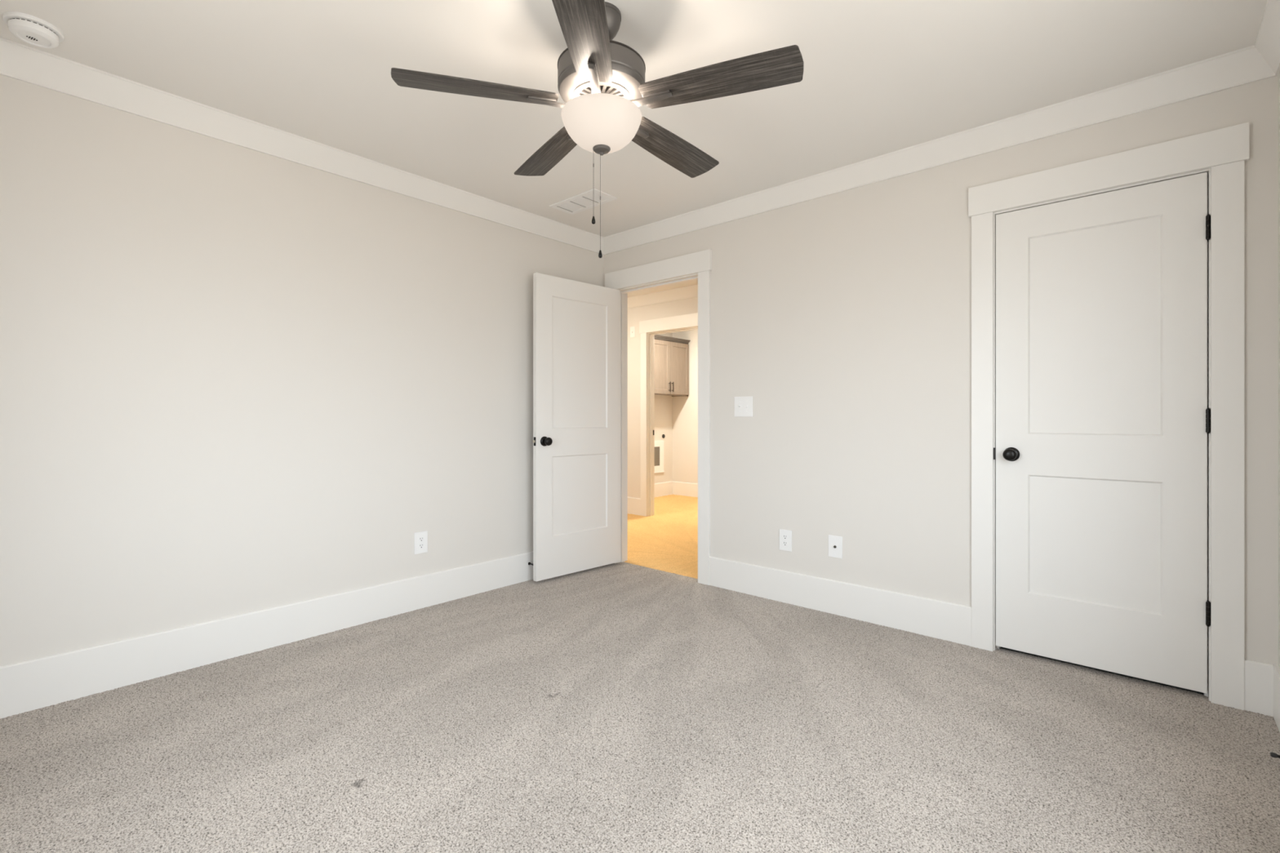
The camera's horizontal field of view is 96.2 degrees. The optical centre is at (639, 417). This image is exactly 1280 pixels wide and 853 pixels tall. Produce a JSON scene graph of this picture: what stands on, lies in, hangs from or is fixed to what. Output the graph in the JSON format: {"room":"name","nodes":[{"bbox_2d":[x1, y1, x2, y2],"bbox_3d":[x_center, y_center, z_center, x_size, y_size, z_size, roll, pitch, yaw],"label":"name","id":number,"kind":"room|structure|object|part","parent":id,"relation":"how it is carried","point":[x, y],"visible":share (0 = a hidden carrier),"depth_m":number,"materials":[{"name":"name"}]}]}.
{"room":"empty bedroom","nodes":[
{"label":"empty bedroom","id":0,"kind":"room"},
{"bbox_2d":[0,74,604,666],"bbox_3d":[-1.487,-0.136,3.150,0.114,2.461,3.748,0,0,42],"label":"wall","id":1,"kind":"structure","parent":0,"point":[235,380],"depth_m":2.62,"materials":[{"name":"white paint"}]},
{"bbox_2d":[0,551,533,719],"bbox_3d":[-1.439,1.008,3.108,0.014,0.198,3.520,0,0,42],"label":"baseboard","id":2,"kind":"structure","parent":1,"relation":"attached to","point":[27,686],"depth_m":2.60,"materials":[{"name":"white paint"}]},
{"bbox_2d":[0,36,604,254],"bbox_3d":[-1.420,-1.312,3.091,0.065,0.109,3.520,0,0,42],"label":"crown molding","id":3,"kind":"structure","parent":1,"relation":"attached to","point":[19,61],"depth_m":2.65,"materials":[{"name":"white paint"}]},
{"bbox_2d":[413,530,427,554],"bbox_3d":[-1.262,0.719,3.312,0.007,0.124,0.080,0,0,42],"label":"wall outlet","id":4,"kind":"object","parent":1,"relation":"attached to","point":[420,539],"visible":1,"depth_m":3.31,"materials":[{"name":"white plastic"}]},
{"bbox_2d":[418,543,424,548],"bbox_3d":[-1.261,0.739,3.310,0.002,0.027,0.034,0,0,42],"label":"socket","id":5,"kind":"object","parent":4,"relation":"attached to","point":[420,545],"depth_m":3.31,"materials":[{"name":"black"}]},
{"bbox_2d":[418,537,424,542],"bbox_3d":[-1.261,0.700,3.310,0.002,0.027,0.034,0,0,42],"label":"socket","id":6,"kind":"object","parent":4,"relation":"attached to","point":[420,539],"depth_m":3.31,"materials":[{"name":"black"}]},
{"bbox_2d":[0,0,1267,297],"bbox_3d":[-0.035,-1.416,4.098,6.428,0.100,7.093,0,0,42],"label":"ceiling","id":7,"kind":"structure","parent":0,"point":[880,77],"depth_m":2.23,"materials":[{"name":"white paint"}]},
{"bbox_2d":[2,11,64,48],"bbox_3d":[-2.114,-1.343,2.003,0.148,0.045,0.148,0,0,42],"label":"smoke detector","id":8,"kind":"object","parent":7,"relation":"attached to","point":[31,29],"visible":1,"depth_m":1.98,"materials":[{"name":"white plastic"}]},
{"bbox_2d":[549,188,617,214],"bbox_3d":[-0.362,-1.363,3.629,0.418,0.006,0.198,0,0,42],"label":"ceiling vent","id":9,"kind":"object","parent":7,"relation":"in","point":[584,201],"visible":0.99,"depth_m":3.62,"materials":[{"name":"white plastic"}]},
{"bbox_2d":[391,0,804,257],"bbox_3d":[-0.107,-0.955,1.984,1.277,0.823,1.239,0,0,42],"label":"ceiling fan","id":10,"kind":"object","parent":7,"relation":"hanging from","point":[602,85],"visible":1,"depth_m":1.84,"materials":[{"name":"wood"}]},
{"bbox_3d":[-0.522,-1.058,1.844,0.512,0.006,0.142,0,11,-15],"label":"blade","id":11,"kind":"part","parent":10,"relation":"part of","materials":[{"name":"grey wood"}]},
{"bbox_3d":[-0.350,-1.058,2.289,0.142,0.006,0.512,-13,7,-32],"label":"blade","id":12,"kind":"part","parent":10,"relation":"part of","materials":[{"name":"grey wood"}]},
{"bbox_3d":[-0.152,-1.058,1.543,0.142,0.006,0.512,11,1,3],"label":"blade","id":13,"kind":"part","parent":10,"relation":"part of","materials":[{"name":"grey wood"}]},
{"bbox_3d":[-0.158,-0.671,1.948,0.013,0.026,0.013,0,0,42],"label":"pull knob","id":14,"kind":"part","parent":10,"relation":"part of","materials":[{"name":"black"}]},
{"bbox_3d":[-0.135,-0.731,1.948,0.004,0.328,0.003,0,0,42],"label":"pull chain","id":15,"kind":"part","parent":10,"relation":"part of","materials":[{"name":"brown metal"}]},
{"bbox_3d":[-0.135,-0.556,1.948,0.013,0.026,0.013,0,0,42],"label":"pull knob","id":16,"kind":"part","parent":10,"relation":"part of","materials":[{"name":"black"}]},
{"bbox_3d":[-0.130,-0.970,1.948,0.273,0.112,0.273,0,0,42],"label":"lamp shade","id":17,"kind":"part","parent":10,"relation":"part of","materials":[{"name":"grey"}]},
{"bbox_3d":[0.126,-1.058,2.263,0.142,0.006,0.512,-14,-9,38],"label":"blade","id":18,"kind":"part","parent":10,"relation":"part of","materials":[{"name":"grey wood"}]},
{"bbox_3d":[0.249,-1.058,1.802,0.512,0.006,0.142,0,-11,21],"label":"blade","id":19,"kind":"part","parent":10,"relation":"part of","materials":[{"name":"grey wood"}]},
{"bbox_2d":[0,494,1279,852],"bbox_3d":[-0.035,1.154,4.098,6.428,0.121,7.093,0,0,42],"label":"floor","id":20,"kind":"structure","parent":0,"point":[620,707],"depth_m":1.93,"materials":[{"name":"grey carpet"}]},
{"bbox_2d":[627,296,697,498],"bbox_3d":[0.712,-0.136,5.921,4.900,2.461,0.114,0,0,42],"label":"wall","id":21,"kind":"structure","parent":0,"point":[689,305],"depth_m":6.51,"materials":[{"name":"white paint"}]},
{"bbox_2d":[630,326,635,337],"bbox_3d":[-0.086,-0.980,6.547,0.072,0.125,0.008,0,0,42],"label":"plate","id":22,"kind":"object","parent":21,"relation":"attached to","point":[632,328],"visible":1,"depth_m":6.54,"materials":[{"name":"white plastic"}]},
{"bbox_2d":[627,497,640,515],"bbox_3d":[0.669,1.008,5.873,4.900,0.198,0.014,0,0,42],"label":"baseboard","id":23,"kind":"structure","parent":21,"relation":"attached to","point":[633,504],"depth_m":6.51,"materials":[{"name":"white paint"}]},
{"bbox_2d":[627,284,697,308],"bbox_3d":[0.652,-1.312,5.854,4.900,0.109,0.065,0,0,42],"label":"crown molding","id":24,"kind":"structure","parent":21,"relation":"attached to","point":[690,291],"depth_m":6.20,"materials":[{"name":"white paint"}]},
{"bbox_2d":[639,312,697,516],"bbox_3d":[0.401,0.011,6.181,0.972,2.192,0.138,0,0,42],"label":"door frame","id":25,"kind":"structure","parent":21,"relation":"attached to","point":[648,329],"depth_m":6.42,"materials":[{"name":"white paint"}]},
{"bbox_3d":[0.044,0.079,6.425,0.089,2.056,0.018,0,0,42],"label":"casing","id":26,"kind":"part","parent":25,"relation":"part of","materials":[{"name":"white paint"}]},
{"bbox_3d":[0.363,-1.017,6.138,0.972,0.136,0.024,0,0,42],"label":"head casing","id":27,"kind":"part","parent":25,"relation":"part of","materials":[{"name":"white paint"}]},
{"bbox_2d":[654,332,672,483],"bbox_3d":[-0.043,-0.136,7.756,0.114,2.461,1.630,0,0,42],"label":"wall","id":28,"kind":"structure","parent":0,"point":[663,403],"depth_m":8.13,"materials":[{"name":"white paint"}]},
{"bbox_2d":[654,440,664,473],"bbox_3d":[0.202,0.541,7.931,0.020,0.442,0.415,0,0,42],"label":"box","id":29,"kind":"object","parent":28,"relation":"attached to","point":[659,445],"visible":0.47,"depth_m":8.02,"materials":[{"name":"white plastic"}]},
{"bbox_2d":[654,481,672,497],"bbox_3d":[-0.033,1.008,7.670,0.014,0.198,1.516,0,0,42],"label":"baseboard","id":30,"kind":"structure","parent":28,"relation":"attached to","point":[661,489],"depth_m":8.07,"materials":[{"name":"white paint"}]},
{"bbox_2d":[654,334,690,396],"bbox_3d":[0.294,-0.696,7.795,0.338,0.781,0.895,0,0,42],"label":"upper cabinet","id":31,"kind":"object","parent":28,"relation":"attached to","point":[671,353],"visible":0.7,"depth_m":7.74,"materials":[{"name":"beige wood"}]},
{"bbox_3d":[0.260,-0.674,7.567,0.019,0.707,0.416,0,0,42],"label":"door","id":32,"kind":"part","parent":31,"relation":"part of","materials":[{"name":"beige wood"}]},
{"bbox_3d":[0.539,-0.674,7.882,0.019,0.707,0.416,0,0,42],"label":"door","id":33,"kind":"part","parent":31,"relation":"part of","materials":[{"name":"beige wood"}]},
{"bbox_2d":[672,329,697,483],"bbox_3d":[1.043,-0.136,6.793,2.789,2.461,1.630,0,0,42],"label":"wall","id":34,"kind":"structure","parent":0,"point":[685,409],"depth_m":8.06,"materials":[{"name":"white paint"}]},
{"bbox_2d":[672,481,697,497],"bbox_3d":[1.466,1.008,7.345,2.661,0.198,0.014,0,0,42],"label":"baseboard","id":35,"kind":"structure","parent":34,"relation":"attached to","point":[686,489],"depth_m":8.07,"materials":[{"name":"white paint"}]},
{"bbox_2d":[604,75,1278,666],"bbox_3d":[1.071,-0.136,3.311,3.500,2.461,0.114,0,0,42],"label":"wall","id":36,"kind":"structure","parent":0,"point":[844,317],"depth_m":3.04,"materials":[{"name":"white paint"}]},
{"bbox_2d":[533,272,620,581],"bbox_3d":[-0.427,0.059,4.046,0.769,2.031,0.163,0,0,-44],"label":"door","id":37,"kind":"structure","parent":36,"relation":"in","point":[576,325],"depth_m":4.00,"materials":[{"name":"white paint"}]},
{"bbox_2d":[604,248,711,585],"bbox_3d":[0.140,0.002,4.120,0.968,2.210,0.138,0,0,42],"label":"door frame","id":38,"kind":"structure","parent":36,"relation":"attached to","point":[696,265],"depth_m":3.81,"materials":[{"name":"white paint"}]},
{"bbox_3d":[0.102,-1.035,4.077,0.968,0.136,0.024,0,0,42],"label":"head casing","id":39,"kind":"part","parent":38,"relation":"part of","materials":[{"name":"white paint"}]},
{"bbox_3d":[0.423,0.070,3.796,0.089,2.074,0.018,0,0,42],"label":"casing","id":40,"kind":"part","parent":38,"relation":"part of","materials":[{"name":"white paint"}]},
{"bbox_2d":[734,396,752,416],"bbox_3d":[0.644,-0.071,3.599,0.132,0.126,0.020,0,0,42],"label":"light switch","id":41,"kind":"object","parent":36,"relation":"attached to","point":[743,405],"visible":1,"depth_m":3.60,"materials":[{"name":"white plastic"}]},
{"bbox_2d":[779,528,791,551],"bbox_3d":[0.864,0.727,3.413,0.080,0.124,0.007,0,0,42],"label":"wall outlet","id":42,"kind":"object","parent":36,"relation":"attached to","point":[785,535],"visible":1,"depth_m":3.41,"materials":[{"name":"white plastic"}]},
{"bbox_2d":[782,541,787,546],"bbox_3d":[0.863,0.747,3.411,0.034,0.027,0.002,0,0,42],"label":"socket","id":43,"kind":"object","parent":42,"relation":"attached to","point":[784,543],"depth_m":3.41,"materials":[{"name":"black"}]},
{"bbox_2d":[782,534,787,539],"bbox_3d":[0.863,0.708,3.411,0.034,0.027,0.002,0,0,42],"label":"socket","id":44,"kind":"object","parent":42,"relation":"attached to","point":[784,536],"depth_m":3.41,"materials":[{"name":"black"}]},
{"bbox_2d":[828,534,842,558],"bbox_3d":[1.089,0.720,3.208,0.080,0.122,0.016,0,0,42],"label":"plate","id":45,"kind":"object","parent":36,"relation":"attached to","point":[835,543],"visible":1,"depth_m":3.21,"materials":[{"name":"white plastic"}]},
{"bbox_2d":[604,44,1278,254],"bbox_3d":[1.011,-1.312,3.244,3.500,0.109,0.065,0,0,42],"label":"crown molding","id":46,"kind":"structure","parent":36,"relation":"attached to","point":[1246,65],"depth_m":2.68,"materials":[{"name":"white paint"}]},
{"bbox_2d":[709,556,1273,716],"bbox_3d":[1.028,1.008,3.263,3.472,0.198,0.014,0,0,42],"label":"baseboard","id":47,"kind":"structure","parent":36,"relation":"attached to","point":[936,619],"depth_m":3.07,"materials":[{"name":"white paint"}]},
{"bbox_2d":[995,172,1210,693],"bbox_3d":[1.933,0.058,2.452,0.718,2.026,0.099,0,0,42],"label":"door","id":48,"kind":"structure","parent":36,"relation":"in","point":[1103,415],"depth_m":2.44,"materials":[{"name":"white paint"}]},
{"bbox_2d":[968,122,1248,710],"bbox_3d":[1.968,0.002,2.499,0.929,2.210,0.138,0,0,42],"label":"door frame","id":49,"kind":"structure","parent":36,"relation":"attached to","point":[1222,153],"depth_m":2.23,"materials":[{"name":"white paint"}]},
{"bbox_3d":[1.627,0.070,2.729,0.089,2.074,0.018,0,0,42],"label":"casing","id":50,"kind":"part","parent":49,"relation":"part of","materials":[{"name":"white paint"}]},
{"bbox_3d":[1.675,0.168,2.714,0.011,0.056,0.032,0,0,42],"label":"strike plate","id":51,"kind":"part","parent":49,"relation":"part of","materials":[{"name":"black"}]},
{"bbox_3d":[1.931,-1.035,2.456,0.929,0.136,0.024,0,0,42],"label":"head casing","id":52,"kind":"part","parent":49,"relation":"part of","materials":[{"name":"white paint"}]},
{"bbox_3d":[2.238,0.070,2.188,0.089,2.074,0.018,0,0,42],"label":"casing","id":53,"kind":"part","parent":49,"relation":"part of","materials":[{"name":"white paint"}]},
{"bbox_2d":[1278,71,1279,668],"bbox_3d":[1.511,-0.136,1.084,0.114,2.461,4.634,0,0,42],"label":"wall","id":54,"kind":"structure","parent":0,"point":[1279,72],"depth_m":2.09,"materials":[{"name":"white paint"}]},
{"bbox_2d":[1254,0,1279,75],"bbox_3d":[1.150,-1.312,0.812,0.065,0.109,3.520,0,0,42],"label":"crown molding","id":55,"kind":"structure","parent":54,"relation":"attached to","point":[1268,40],"depth_m":1.99,"materials":[{"name":"white paint"}]},
{"bbox_2d":[1270,752,1279,758],"bbox_3d":[1.892,0.995,1.675,0.072,0.020,0.020,0,0,42],"label":"door stop","id":56,"kind":"object","parent":54,"relation":"attached to","point":[1272,754],"visible":1,"depth_m":1.69,"materials":[{"name":"black"}]},
{"bbox_2d":[1273,665,1279,732],"bbox_3d":[1.169,1.008,0.795,0.014,0.198,3.520,0,0,42],"label":"baseboard","id":57,"kind":"structure","parent":54,"relation":"attached to","point":[1276,668],"depth_m":2.06,"materials":[{"name":"white paint"}]}
]}

